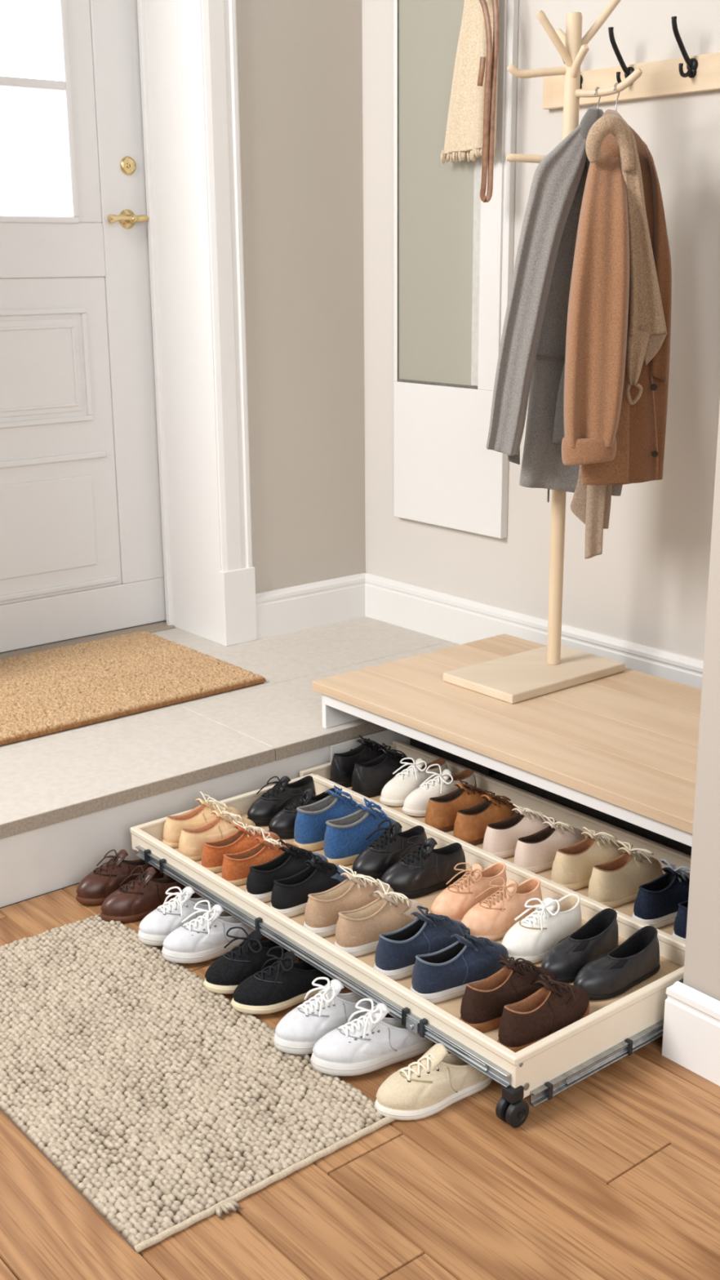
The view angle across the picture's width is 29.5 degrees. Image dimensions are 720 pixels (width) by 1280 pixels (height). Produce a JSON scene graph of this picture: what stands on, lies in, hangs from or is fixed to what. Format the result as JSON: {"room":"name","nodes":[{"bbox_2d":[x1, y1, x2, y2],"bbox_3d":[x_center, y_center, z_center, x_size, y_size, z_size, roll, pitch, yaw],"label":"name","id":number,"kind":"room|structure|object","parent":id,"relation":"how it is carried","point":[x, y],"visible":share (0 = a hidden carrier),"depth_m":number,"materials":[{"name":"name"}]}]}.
{"room":"home entryway","nodes":[
{"label":"home entryway","id":0,"kind":"room"},
{"bbox_2d":[163,820,180,843],"bbox_3d":[-0.366,0.368,2.652,0.030,0.046,0.043,-13,20,-38],"label":"heels","id":1,"kind":"structure","parent":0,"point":[169,836],"depth_m":2.64,"materials":[{"name":"beige leather"}]},
{"bbox_2d":[178,833,199,856],"bbox_3d":[-0.328,0.385,2.592,0.030,0.046,0.043,-12,20,-37],"label":"heels","id":2,"kind":"structure","parent":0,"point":[184,849],"depth_m":2.58,"materials":[{"name":"beige leather"}]},
{"bbox_2d":[0,735,409,907],"bbox_3d":[-0.718,0.421,2.589,3.000,0.140,0.134,-13,20,-38],"label":"step","id":3,"kind":"structure","parent":0,"point":[42,860],"depth_m":2.66,"materials":[{"name":"white paint"}]},
{"bbox_2d":[0,721,386,839],"bbox_3d":[-0.674,0.354,2.515,2.998,0.028,0.016,-13,20,-38],"label":"step edge","id":4,"kind":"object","parent":3,"relation":"attached to","point":[77,810],"depth_m":2.75,"materials":[{"name":"stone"}]},
{"bbox_2d":[0,616,460,824],"bbox_3d":[-1.008,0.247,2.906,3.000,0.030,1.062,-13,20,-38],"label":"floor","id":5,"kind":"structure","parent":0,"point":[55,771],"depth_m":3.03,"materials":[{"name":"tile"}]},
{"bbox_2d":[0,631,266,746],"bbox_3d":[-0.753,0.114,3.272,0.892,0.025,0.575,-13,20,-38],"label":"doormat","id":6,"kind":"object","parent":5,"relation":"on","point":[50,691],"visible":1,"depth_m":3.29,"materials":[{"name":"beige carpet"}]},
{"bbox_2d":[246,871,268,893],"bbox_3d":[-0.185,0.426,2.420,0.031,0.042,0.042,-15,21,-41],"label":"heels","id":7,"kind":"structure","parent":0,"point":[252,886],"depth_m":2.41,"materials":[{"name":"grey fabric"}]},
{"bbox_2d":[163,0,365,622],"bbox_3d":[-1.277,-0.946,2.901,3.000,2.394,0.400,-13,20,-38],"label":"wall","id":8,"kind":"structure","parent":0,"point":[300,62],"depth_m":3.60,"materials":[{"name":"beige paint"}]},
{"bbox_2d":[0,0,165,653],"bbox_3d":[-0.891,-0.964,3.349,0.892,2.046,0.091,-13,20,-38],"label":"door","id":9,"kind":"structure","parent":8,"relation":"in","point":[82,553],"depth_m":3.55,"materials":[{"name":"white paint"}]},
{"bbox_2d":[0,621,175,659],"bbox_3d":[-0.898,0.032,3.604,0.897,0.006,0.103,-13,20,-38],"label":"threshold","id":10,"kind":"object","parent":8,"relation":"attached to","point":[161,625],"depth_m":3.72,"materials":[{"name":"stone"}]},
{"bbox_2d":[137,0,222,644],"bbox_3d":[-0.470,-1.014,3.495,0.023,2.074,0.296,-13,20,-38],"label":"trim","id":11,"kind":"structure","parent":8,"relation":"attached to","point":[170,32],"depth_m":3.53,"materials":[{"name":"white paint"}]},
{"bbox_2d":[201,0,252,571],"bbox_3d":[-0.334,-1.099,3.384,0.094,1.894,0.016,-13,20,-38],"label":"trim","id":12,"kind":"structure","parent":8,"relation":"attached to","point":[220,39],"depth_m":3.43,"materials":[{"name":"white paint"}]},
{"bbox_2d":[218,566,257,646],"bbox_3d":[-0.327,-0.091,3.664,0.102,0.203,0.023,-13,20,-38],"label":"trim","id":13,"kind":"structure","parent":8,"relation":"attached to","point":[237,587],"depth_m":3.65,"materials":[{"name":"white paint"}]},
{"bbox_2d":[255,572,366,639],"bbox_3d":[-0.134,-0.098,3.829,0.403,0.124,0.016,-13,20,-38],"label":"baseboard","id":14,"kind":"structure","parent":8,"relation":"attached to","point":[310,605],"depth_m":3.81,"materials":[{"name":"white paint"}]},
{"bbox_2d":[271,885,293,908],"bbox_3d":[-0.138,0.441,2.365,0.031,0.042,0.042,-14,20,-39],"label":"heels","id":15,"kind":"structure","parent":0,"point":[277,900],"depth_m":2.35,"materials":[{"name":"grey fabric"}]},
{"bbox_2d":[293,813,315,843],"bbox_3d":[-0.109,0.358,2.627,0.031,0.061,0.046,-13,20,-38],"label":"heels","id":16,"kind":"structure","parent":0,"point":[301,834],"depth_m":2.62,"materials":[{"name":"fabric"}]},
{"bbox_2d":[304,899,328,927],"bbox_3d":[-0.076,0.455,2.296,0.031,0.048,0.046,-12,20,-37],"label":"heels","id":17,"kind":"structure","parent":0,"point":[311,917],"depth_m":2.28,"materials":[{"name":"beige fabric"}]},
{"bbox_2d":[324,976,332,984],"bbox_3d":[-0.062,0.546,2.259,0.032,0.031,0.046,-9,17,-37],"label":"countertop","id":18,"kind":"structure","parent":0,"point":[331,979],"depth_m":2.24,"materials":[{"name":"fabric"}]},
{"bbox_2d":[324,826,345,857],"bbox_3d":[-0.051,0.376,2.561,0.031,0.061,0.046,-11,19,-34],"label":"heels","id":19,"kind":"structure","parent":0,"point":[332,850],"depth_m":2.55,"materials":[{"name":"fabric"}]},
{"bbox_2d":[335,917,359,946],"bbox_3d":[-0.023,0.473,2.231,0.031,0.048,0.046,-11,19,-33],"label":"shoe heel","id":20,"kind":"structure","parent":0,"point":[342,937],"depth_m":2.22,"materials":[{"name":"beige fabric"}]},
{"bbox_2d":[0,873,719,1279],"bbox_3d":[-0.202,0.723,1.859,3.200,0.060,4.000,-13,20,-38],"label":"floor","id":21,"kind":"structure","parent":0,"point":[483,1197],"depth_m":1.75,"materials":[{"name":"brown wood"}]},
{"bbox_2d":[75,848,164,905],"bbox_3d":[-0.459,0.440,2.605,0.187,0.084,0.070,-13,20,-38],"label":"shoe","id":22,"kind":"object","parent":21,"relation":"on","point":[99,884],"visible":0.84,"depth_m":2.57,"materials":[{"name":"brown leather"}]},
{"bbox_2d":[100,865,193,923],"bbox_3d":[-0.396,0.459,2.531,0.187,0.086,0.066,-13,20,-38],"label":"shoe","id":23,"kind":"object","parent":21,"relation":"on","point":[133,901],"visible":0.83,"depth_m":2.50,"materials":[{"name":"brown leather"}]},
{"bbox_2d":[137,886,229,946],"bbox_3d":[-0.316,0.482,2.437,0.072,0.091,0.188,15,22,43],"label":"sneaker","id":24,"kind":"object","parent":21,"relation":"on","point":[154,928],"visible":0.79,"depth_m":2.40,"materials":[{"name":"white leather"}]},
{"bbox_2d":[0,913,395,1253],"bbox_3d":[-0.360,0.620,2.088,0.428,0.018,0.836,-13,20,-38],"label":"rug","id":25,"kind":"object","parent":21,"relation":"on","point":[166,1105],"visible":0.98,"depth_m":1.98,"materials":[{"name":"beige carpet"}]},
{"bbox_2d":[161,899,255,963],"bbox_3d":[-0.257,0.501,2.368,0.188,0.091,0.075,-11,19,-32],"label":"sneaker","id":26,"kind":"object","parent":21,"relation":"on","point":[204,938],"visible":0.85,"depth_m":2.34,"materials":[{"name":"white leather"}]},
{"bbox_2d":[203,926,298,994],"bbox_3d":[-0.180,0.528,2.277,0.184,0.088,0.090,-8,17,-25],"label":"sneaker","id":27,"kind":"object","parent":21,"relation":"on","point":[224,975],"visible":0.8,"depth_m":2.24,"materials":[{"name":"black fabric"}]},
{"bbox_2d":[231,946,333,1014],"bbox_3d":[-0.124,0.546,2.212,0.188,0.087,0.074,-10,18,-30],"label":"sneaker","id":28,"kind":"object","parent":21,"relation":"on","point":[285,984],"visible":0.84,"depth_m":2.18,"materials":[{"name":"black fabric"}]},
{"bbox_2d":[273,977,374,1054],"bbox_3d":[-0.048,0.569,2.110,0.205,0.097,0.078,-14,21,-41],"label":"sneaker","id":29,"kind":"object","parent":21,"relation":"on","point":[298,1032],"visible":0.76,"depth_m":2.07,"materials":[{"name":"white leather"}]},
{"bbox_2d":[310,998,433,1075],"bbox_3d":[0.021,0.588,2.042,0.204,0.095,0.078,-7,17,-21],"label":"sneaker","id":30,"kind":"object","parent":21,"relation":"on","point":[371,1042],"visible":0.88,"depth_m":2.02,"materials":[{"name":"white leather"}]},
{"bbox_2d":[129,739,691,1128],"bbox_3d":[0.145,0.453,2.497,0.730,0.109,1.086,-13,20,-38],"label":"drawer","id":31,"kind":"object","parent":21,"relation":"on","point":[614,1028],"visible":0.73,"depth_m":2.18,"materials":[{"name":"beige laminate"}]},
{"bbox_2d":[162,791,242,848],"bbox_3d":[-0.308,0.346,2.692,0.179,0.085,0.075,-13,20,-38],"label":"shoe","id":32,"kind":"object","parent":31,"relation":"in","point":[201,815],"visible":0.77,"depth_m":2.67,"materials":[{"name":"beige leather"}]},
{"bbox_2d":[178,804,256,861],"bbox_3d":[-0.273,0.363,2.634,0.179,0.083,0.072,-12,20,-37],"label":"shoe","id":33,"kind":"object","parent":31,"relation":"in","point":[191,841],"visible":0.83,"depth_m":2.61,"materials":[{"name":"beige leather"}]},
{"bbox_2d":[200,820,279,872],"bbox_3d":[-0.225,0.382,2.582,0.175,0.074,0.073,-12,20,-37],"label":"shoe","id":34,"kind":"object","parent":31,"relation":"in","point":[212,858],"visible":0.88,"depth_m":2.56,"materials":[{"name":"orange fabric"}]},
{"bbox_2d":[221,827,299,885],"bbox_3d":[-0.183,0.394,2.529,0.175,0.079,0.071,-11,19,-34],"label":"shoe","id":35,"kind":"object","parent":31,"relation":"in","point":[235,867],"visible":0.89,"depth_m":2.50,"materials":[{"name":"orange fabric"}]},
{"bbox_2d":[247,775,315,825],"bbox_3d":[-0.158,0.319,2.791,0.181,0.082,0.069,-14,21,-40],"label":"shoe","id":36,"kind":"object","parent":31,"relation":"in","point":[263,810],"visible":0.8,"depth_m":2.76,"materials":[{"name":"black leather"}]},
{"bbox_2d":[245,839,328,902],"bbox_3d":[-0.131,0.407,2.467,0.183,0.087,0.074,-15,21,-41],"label":"sneaker","id":37,"kind":"object","parent":31,"relation":"in","point":[260,878],"visible":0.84,"depth_m":2.44,"materials":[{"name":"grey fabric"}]},
{"bbox_2d":[268,787,335,838],"bbox_3d":[-0.110,0.336,2.728,0.181,0.083,0.064,-15,21,-41],"label":"shoe","id":38,"kind":"object","parent":31,"relation":"in","point":[282,824],"visible":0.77,"depth_m":2.69,"materials":[{"name":"black leather"}]},
{"bbox_2d":[270,850,351,917],"bbox_3d":[-0.085,0.421,2.413,0.183,0.088,0.068,-14,20,-39],"label":"sneaker","id":39,"kind":"object","parent":31,"relation":"in","point":[289,897],"visible":0.86,"depth_m":2.39,"materials":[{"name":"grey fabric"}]},
{"bbox_2d":[293,785,361,851],"bbox_3d":[-0.051,0.340,2.667,0.181,0.107,0.075,-13,20,-38],"label":"shoe","id":40,"kind":"object","parent":31,"relation":"in","point":[310,825],"visible":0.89,"depth_m":2.63,"materials":[{"name":"fabric"}]},
{"bbox_2d":[302,864,394,937],"bbox_3d":[-0.016,0.440,2.337,0.185,0.091,0.092,-12,20,-37],"label":"sneaker","id":41,"kind":"object","parent":31,"relation":"in","point":[322,908],"visible":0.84,"depth_m":2.31,"materials":[{"name":"beige fabric"}]},
{"bbox_2d":[329,734,386,787],"bbox_3d":[0.012,0.257,2.983,0.183,0.095,0.066,-13,20,-38],"label":"shoe","id":42,"kind":"object","parent":31,"relation":"in","point":[342,766],"visible":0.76,"depth_m":2.94,"materials":[{"name":"black leather"}]},
{"bbox_2d":[323,797,401,866],"bbox_3d":[0.007,0.357,2.602,0.181,0.108,0.075,-11,19,-34],"label":"shoe","id":43,"kind":"object","parent":31,"relation":"in","point":[344,838],"visible":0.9,"depth_m":2.57,"materials":[{"name":"fabric"}]},
{"bbox_2d":[334,879,426,956],"bbox_3d":[0.035,0.455,2.274,0.185,0.095,0.084,-11,19,-33],"label":"sneaker","id":44,"kind":"object","parent":31,"relation":"in","point":[357,931],"visible":0.88,"depth_m":2.24,"materials":[{"name":"beige fabric"}]},
{"bbox_2d":[351,742,413,797],"bbox_3d":[0.054,0.272,2.930,0.183,0.094,0.066,-12,20,-37],"label":"shoe","id":45,"kind":"object","parent":31,"relation":"in","point":[369,778],"visible":0.84,"depth_m":2.90,"materials":[{"name":"black leather"}]},
{"bbox_2d":[351,819,426,881],"bbox_3d":[0.057,0.382,2.530,0.181,0.098,0.073,-13,20,-38],"label":"shoe","id":46,"kind":"object","parent":31,"relation":"in","point":[387,850],"visible":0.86,"depth_m":2.50,"materials":[{"name":"black leather"}]},
{"bbox_2d":[379,757,447,806],"bbox_3d":[0.115,0.291,2.884,0.189,0.082,0.075,-12,20,-37],"label":"shoe","id":47,"kind":"object","parent":31,"relation":"in","point":[394,793],"visible":0.73,"depth_m":2.85,"materials":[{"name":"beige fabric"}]},
{"bbox_2d":[373,906,467,980],"bbox_3d":[0.103,0.478,2.201,0.189,0.089,0.076,-13,20,-38],"label":"sneaker","id":48,"kind":"object","parent":31,"relation":"in","point":[396,951],"visible":0.88,"depth_m":2.17,"materials":[{"name":"blue fabric"}]},
{"bbox_2d":[380,835,466,898],"bbox_3d":[0.115,0.403,2.464,0.181,0.093,0.074,-10,19,-32],"label":"shoe","id":49,"kind":"object","parent":31,"relation":"in","point":[425,871],"visible":0.96,"depth_m":2.44,"materials":[{"name":"black leather"}]},
{"bbox_2d":[401,764,476,816],"bbox_3d":[0.168,0.306,2.821,0.189,0.086,0.089,-12,19,-35],"label":"shoe","id":50,"kind":"object","parent":31,"relation":"in","point":[415,803],"visible":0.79,"depth_m":2.79,"materials":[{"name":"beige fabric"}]},
{"bbox_2d":[409,924,509,1003],"bbox_3d":[0.158,0.494,2.131,0.189,0.096,0.076,-10,18,-31],"label":"sneaker","id":51,"kind":"object","parent":31,"relation":"in","point":[445,974],"visible":0.94,"depth_m":2.10,"materials":[{"name":"blue fabric"}]},
{"bbox_2d":[425,777,496,831],"bbox_3d":[0.207,0.326,2.747,0.179,0.087,0.067,-11,19,-34],"label":"shoe","id":52,"kind":"object","parent":31,"relation":"in","point":[441,813],"visible":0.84,"depth_m":2.72,"materials":[{"name":"leather"}]},
{"bbox_2d":[430,862,506,921],"bbox_3d":[0.191,0.432,2.374,0.183,0.083,0.071,-13,20,-38],"label":"shoe","id":53,"kind":"object","parent":31,"relation":"in","point":[456,900],"visible":0.82,"depth_m":2.35,"materials":[{"name":"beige leather"}]},
{"bbox_2d":[453,789,517,844],"bbox_3d":[0.254,0.342,2.690,0.179,0.085,0.072,-12,20,-37],"label":"shoe","id":54,"kind":"object","parent":31,"relation":"in","point":[471,824],"visible":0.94,"depth_m":2.66,"materials":[{"name":"leather"}]},
{"bbox_2d":[461,877,542,941],"bbox_3d":[0.240,0.448,2.317,0.183,0.082,0.070,-13,20,-38],"label":"shoe","id":55,"kind":"object","parent":31,"relation":"in","point":[491,918],"visible":0.86,"depth_m":2.29,"materials":[{"name":"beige leather"}]},
{"bbox_2d":[459,954,555,1032],"bbox_3d":[0.226,0.518,2.053,0.185,0.091,0.069,-13,20,-38],"label":"shoe","id":56,"kind":"object","parent":31,"relation":"in","point":[483,1002],"visible":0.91,"depth_m":2.03,"materials":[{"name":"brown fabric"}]},
{"bbox_2d":[482,804,553,858],"bbox_3d":[0.312,0.358,2.629,0.187,0.086,0.073,-12,19,-36],"label":"shoe","id":57,"kind":"object","parent":31,"relation":"in","point":[500,838],"visible":0.8,"depth_m":2.60,"materials":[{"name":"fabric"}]},
{"bbox_2d":[501,893,582,964],"bbox_3d":[0.301,0.466,2.248,0.187,0.085,0.074,-13,20,-38],"label":"shoe","id":58,"kind":"object","parent":31,"relation":"in","point":[530,939],"visible":0.85,"depth_m":2.22,"materials":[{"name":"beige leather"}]},
{"bbox_2d":[497,974,589,1052],"bbox_3d":[0.271,0.532,1.998,0.185,0.092,0.071,-13,20,-38],"label":"shoe","id":59,"kind":"object","parent":31,"relation":"in","point":[557,1005],"visible":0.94,"depth_m":1.98,"materials":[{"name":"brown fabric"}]},
{"bbox_2d":[513,814,585,873],"bbox_3d":[0.359,0.376,2.572,0.187,0.082,0.072,-12,19,-36],"label":"shoe","id":60,"kind":"object","parent":31,"relation":"in","point":[535,852],"visible":0.88,"depth_m":2.54,"materials":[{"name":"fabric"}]},
{"bbox_2d":[540,907,618,982],"bbox_3d":[0.353,0.489,2.191,0.183,0.070,0.066,-13,20,-38],"label":"loafer","id":61,"kind":"object","parent":31,"relation":"in","point":[598,936],"visible":0.88,"depth_m":2.17,"materials":[{"name":"black leather"}]},
{"bbox_2d":[550,826,624,890],"bbox_3d":[0.424,0.391,2.496,0.187,0.094,0.076,-12,20,-37],"label":"shoe","id":62,"kind":"object","parent":31,"relation":"in","point":[572,867],"visible":0.82,"depth_m":2.46,"materials":[{"name":"beige fabric"}]},
{"bbox_2d":[573,925,660,999],"bbox_3d":[0.401,0.504,2.138,0.183,0.070,0.066,-12,20,-37],"label":"loafer","id":63,"kind":"object","parent":31,"relation":"in","point":[634,961],"visible":0.96,"depth_m":2.12,"materials":[{"name":"black leather"}]},
{"bbox_2d":[587,840,662,907],"bbox_3d":[0.475,0.409,2.434,0.187,0.091,0.078,-12,19,-36],"label":"shoe","id":64,"kind":"object","parent":31,"relation":"in","point":[615,882],"visible":0.84,"depth_m":2.40,"materials":[{"name":"beige fabric"}]},
{"bbox_2d":[631,858,690,928],"bbox_3d":[0.538,0.429,2.353,0.175,0.095,0.074,-13,20,-39],"label":"sneaker","id":65,"kind":"object","parent":31,"relation":"in","point":[656,902],"visible":0.77,"depth_m":2.32,"materials":[{"name":"blue fabric"}]},
{"bbox_2d":[671,900,688,941],"bbox_3d":[0.588,0.447,2.293,0.175,0.092,0.076,-13,20,-38],"label":"sneaker","id":66,"kind":"object","parent":31,"relation":"in","point":[681,919],"visible":0.23,"depth_m":2.24,"materials":[{"name":"blue fabric"}]},
{"bbox_2d":[374,1043,492,1119],"bbox_3d":[0.108,0.620,1.956,0.195,0.079,0.078,-9,18,-27],"label":"sneaker","id":67,"kind":"object","parent":21,"relation":"on","point":[438,1079],"visible":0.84,"depth_m":1.93,"materials":[{"name":"beige fabric"}]},
{"bbox_2d":[311,633,701,856],"bbox_3d":[0.496,0.287,2.778,0.597,0.272,1.166,-13,20,-38],"label":"wooden platform","id":68,"kind":"object","parent":21,"relation":"on","point":[619,749],"visible":0.72,"depth_m":2.72,"materials":[{"name":"brown wood"}]},
{"bbox_2d":[443,0,642,703],"bbox_3d":[0.394,-0.585,2.809,0.358,1.390,0.254,-13,20,-38],"label":"coat stand","id":69,"kind":"object","parent":68,"relation":"on","point":[553,667],"visible":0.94,"depth_m":2.93,"materials":[{"name":"brown wood"}]},
{"bbox_2d":[485,106,622,502],"bbox_3d":[0.404,-0.661,2.759,0.315,0.783,0.120,-6,17,-21],"label":"coat","id":70,"kind":"object","parent":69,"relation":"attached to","point":[532,352],"visible":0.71,"depth_m":2.73,"materials":[{"name":"fabric"}]},
{"bbox_2d":[570,464,611,559],"bbox_3d":[0.479,-0.354,2.811,0.084,0.380,0.026,0,16,0],"label":"scarf","id":71,"kind":"object","parent":69,"relation":"hanging from","point":[591,504],"visible":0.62,"depth_m":2.83,"materials":[{"name":"beige fabric"}]},
{"bbox_2d":[594,87,600,108],"bbox_3d":[0.468,-1.036,2.699,0.025,0.106,0.054,-11,19,-34],"label":"hanger","id":72,"kind":"object","parent":69,"relation":"hanging from","point":[596,87],"visible":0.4,"depth_m":2.69,"materials":[{"name":"metal"}]},
{"bbox_2d":[613,82,619,111],"bbox_3d":[0.501,-1.035,2.675,0.054,0.106,0.025,4,16,16],"label":"hanger","id":73,"kind":"object","parent":69,"relation":"hanging from","point":[616,82],"visible":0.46,"depth_m":2.67,"materials":[{"name":"metal"}]},
{"bbox_2d":[561,109,671,484],"bbox_3d":[0.505,-0.653,2.634,0.174,0.719,0.253,7,17,26],"label":"coat","id":74,"kind":"object","parent":73,"relation":"hanging from","point":[614,441],"visible":0.88,"depth_m":2.59,"materials":[{"name":"fabric"}]},
{"bbox_2d":[585,114,667,404],"bbox_3d":[0.504,-0.708,2.573,0.176,0.527,0.045,-3,16,-10],"label":"scarf","id":75,"kind":"object","parent":74,"relation":"hanging from","point":[647,331],"visible":0.97,"depth_m":2.58,"materials":[{"name":"beige fabric"}]},
{"bbox_2d":[351,767,370,791],"bbox_3d":[-0.001,0.290,2.885,0.031,0.054,0.042,-12,20,-37],"label":"heels","id":76,"kind":"structure","parent":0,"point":[357,784],"depth_m":2.87,"materials":[{"name":"black leather"}]},
{"bbox_2d":[374,940,402,969],"bbox_3d":[0.042,0.492,2.159,0.032,0.048,0.047,-13,20,-38],"label":"shoe heel","id":77,"kind":"structure","parent":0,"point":[382,958],"depth_m":2.15,"materials":[{"name":"blue fabric"}]},
{"bbox_2d":[421,1036,428,1041],"bbox_3d":[0.093,0.590,2.087,0.034,0.026,0.048,-6,16,-30],"label":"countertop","id":78,"kind":"structure","parent":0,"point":[424,1038],"depth_m":2.06,"materials":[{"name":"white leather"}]},
{"bbox_2d":[411,961,438,993],"bbox_3d":[0.097,0.511,2.091,0.032,0.048,0.047,-10,18,-31],"label":"shoe heel","id":79,"kind":"structure","parent":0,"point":[419,981],"depth_m":2.08,"materials":[{"name":"blue fabric"}]},
{"bbox_2d":[425,802,444,827],"bbox_3d":[0.146,0.344,2.712,0.030,0.053,0.043,-11,19,-34],"label":"heels","id":80,"kind":"structure","parent":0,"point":[432,820],"depth_m":2.70,"materials":[{"name":"leather"}]},
{"bbox_2d":[457,849,466,875],"bbox_3d":[0.177,0.401,2.503,0.031,0.047,0.045,-10,19,-32],"label":"heels","id":81,"kind":"structure","parent":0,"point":[463,866],"depth_m":2.49,"materials":[{"name":"black leather"}]},
{"bbox_2d":[453,815,474,841],"bbox_3d":[0.198,0.361,2.647,0.030,0.053,0.043,-12,20,-37],"label":"heels","id":82,"kind":"structure","parent":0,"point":[460,833],"depth_m":2.64,"materials":[{"name":"leather"}]},
{"bbox_2d":[460,990,488,1022],"bbox_3d":[0.166,0.534,2.012,0.031,0.051,0.044,-13,20,-38],"label":"shoe heel","id":83,"kind":"structure","parent":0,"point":[468,1011],"depth_m":2.00,"materials":[{"name":"brown fabric"}]},
{"bbox_2d":[480,1073,488,1080],"bbox_3d":[0.174,0.617,1.998,0.033,0.030,0.048,-9,18,-27],"label":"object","id":84,"kind":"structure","parent":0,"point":[482,1077],"depth_m":1.98,"materials":[{"name":"beige fabric"}]},
{"bbox_2d":[497,1012,527,1046],"bbox_3d":[0.215,0.551,1.952,0.031,0.051,0.044,-13,20,-38],"label":"heels","id":85,"kind":"structure","parent":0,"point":[507,1034],"depth_m":1.94,"materials":[{"name":"brown fabric"}]},
{"bbox_2d":[361,0,719,661],"bbox_3d":[1.008,-0.800,2.607,0.120,2.550,3.600,-13,20,-38],"label":"wall","id":86,"kind":"structure","parent":0,"point":[648,584],"depth_m":3.13,"materials":[{"name":"beige paint"}]},
{"bbox_2d":[393,0,518,538],"bbox_3d":[0.228,-1.033,3.409,0.024,1.522,0.414,-13,20,-38],"label":"wall mirror","id":87,"kind":"object","parent":86,"relation":"attached to","point":[453,249],"visible":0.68,"depth_m":3.44,"materials":[{"name":"white paint"}]},
{"bbox_2d":[399,0,474,385],"bbox_3d":[0.195,-1.210,3.403,0.018,1.118,0.278,-13,20,-38],"label":"mirror glass","id":88,"kind":"object","parent":87,"relation":"attached to","point":[437,198],"depth_m":3.43,"materials":[{"name":"grey mirror"}]},
{"bbox_3d":[0.283,-1.596,3.113,0.054,0.060,0.024,-13,20,-38],"label":"wall hook","id":89,"kind":"object","parent":87,"relation":"attached to","visible":0},
{"bbox_2d":[440,0,498,164],"bbox_3d":[0.251,-1.377,3.198,0.053,0.486,0.184,-13,20,-38],"label":"scarf","id":90,"kind":"object","parent":89,"relation":"hanging from","point":[464,125],"visible":0.8,"depth_m":3.19,"materials":[{"name":"beige fabric"}]},
{"bbox_2d":[477,0,498,202],"bbox_3d":[0.279,-1.303,3.110,0.031,0.586,0.074,-13,20,-38],"label":"strap","id":91,"kind":"object","parent":89,"relation":"hanging from","point":[491,51],"visible":1,"depth_m":3.11,"materials":[{"name":"brown leather"}]},
{"bbox_2d":[364,573,703,688],"bbox_3d":[0.601,0.056,3.259,0.016,0.124,1.860,-13,20,-38],"label":"baseboard","id":92,"kind":"structure","parent":86,"relation":"attached to","point":[448,617],"depth_m":3.57,"materials":[{"name":"white paint"}]},
{"bbox_2d":[542,16,719,109],"bbox_3d":[0.697,-1.171,2.718,0.092,0.136,0.952,-13,20,-38],"label":"wall hook rack","id":93,"kind":"object","parent":86,"relation":"attached to","point":[686,74],"visible":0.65,"depth_m":2.86,"materials":[{"name":"brown wood"}]},
{"bbox_2d":[551,854,576,884],"bbox_3d":[0.363,0.408,2.456,0.031,0.055,0.047,-12,20,-37],"label":"heels","id":94,"kind":"structure","parent":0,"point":[558,873],"depth_m":2.44,"materials":[{"name":"beige fabric"}]},
{"bbox_2d":[587,871,613,902],"bbox_3d":[0.418,0.427,2.389,0.031,0.055,0.047,-12,19,-36],"label":"heels","id":95,"kind":"structure","parent":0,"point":[597,891],"depth_m":2.38,"materials":[{"name":"beige"}]},
{"bbox_2d":[612,919,617,950],"bbox_3d":[0.407,0.474,2.239,0.031,0.057,0.042,-13,20,-39],"label":"heels","id":96,"kind":"structure","parent":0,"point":[615,940],"depth_m":2.23,"materials":[{"name":"black leather"}]},
{"bbox_2d":[633,892,659,919],"bbox_3d":[0.483,0.445,2.314,0.030,0.047,0.046,-13,20,-39],"label":"heels","id":97,"kind":"structure","parent":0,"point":[642,908],"depth_m":2.30,"materials":[{"name":"blue fabric"}]},
{"bbox_2d":[653,937,659,968],"bbox_3d":[0.461,0.491,2.179,0.031,0.057,0.042,-12,20,-37],"label":"heels","id":98,"kind":"structure","parent":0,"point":[656,960],"depth_m":2.17,"materials":[{"name":"black leather"}]},
{"bbox_2d":[673,910,687,937],"bbox_3d":[0.536,0.463,2.249,0.030,0.047,0.046,-13,20,-38],"label":"heels","id":99,"kind":"structure","parent":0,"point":[681,919],"depth_m":2.24,"materials":[{"name":"blue fabric"}]},
{"bbox_2d":[683,403,719,1000],"bbox_3d":[1.065,-0.581,1.736,0.931,2.503,0.739,-13,20,-38],"label":"wall","id":100,"kind":"structure","parent":0,"point":[701,974],"depth_m":1.94,"materials":[{"name":"paint"}]},
{"bbox_2d":[662,977,719,1086],"bbox_3d":[1.043,0.565,2.042,0.898,0.126,0.756,-13,20,-38],"label":"baseboard","id":101,"kind":"structure","parent":100,"relation":"attached to","point":[691,1018],"depth_m":2.01,"materials":[{"name":"white paint"}]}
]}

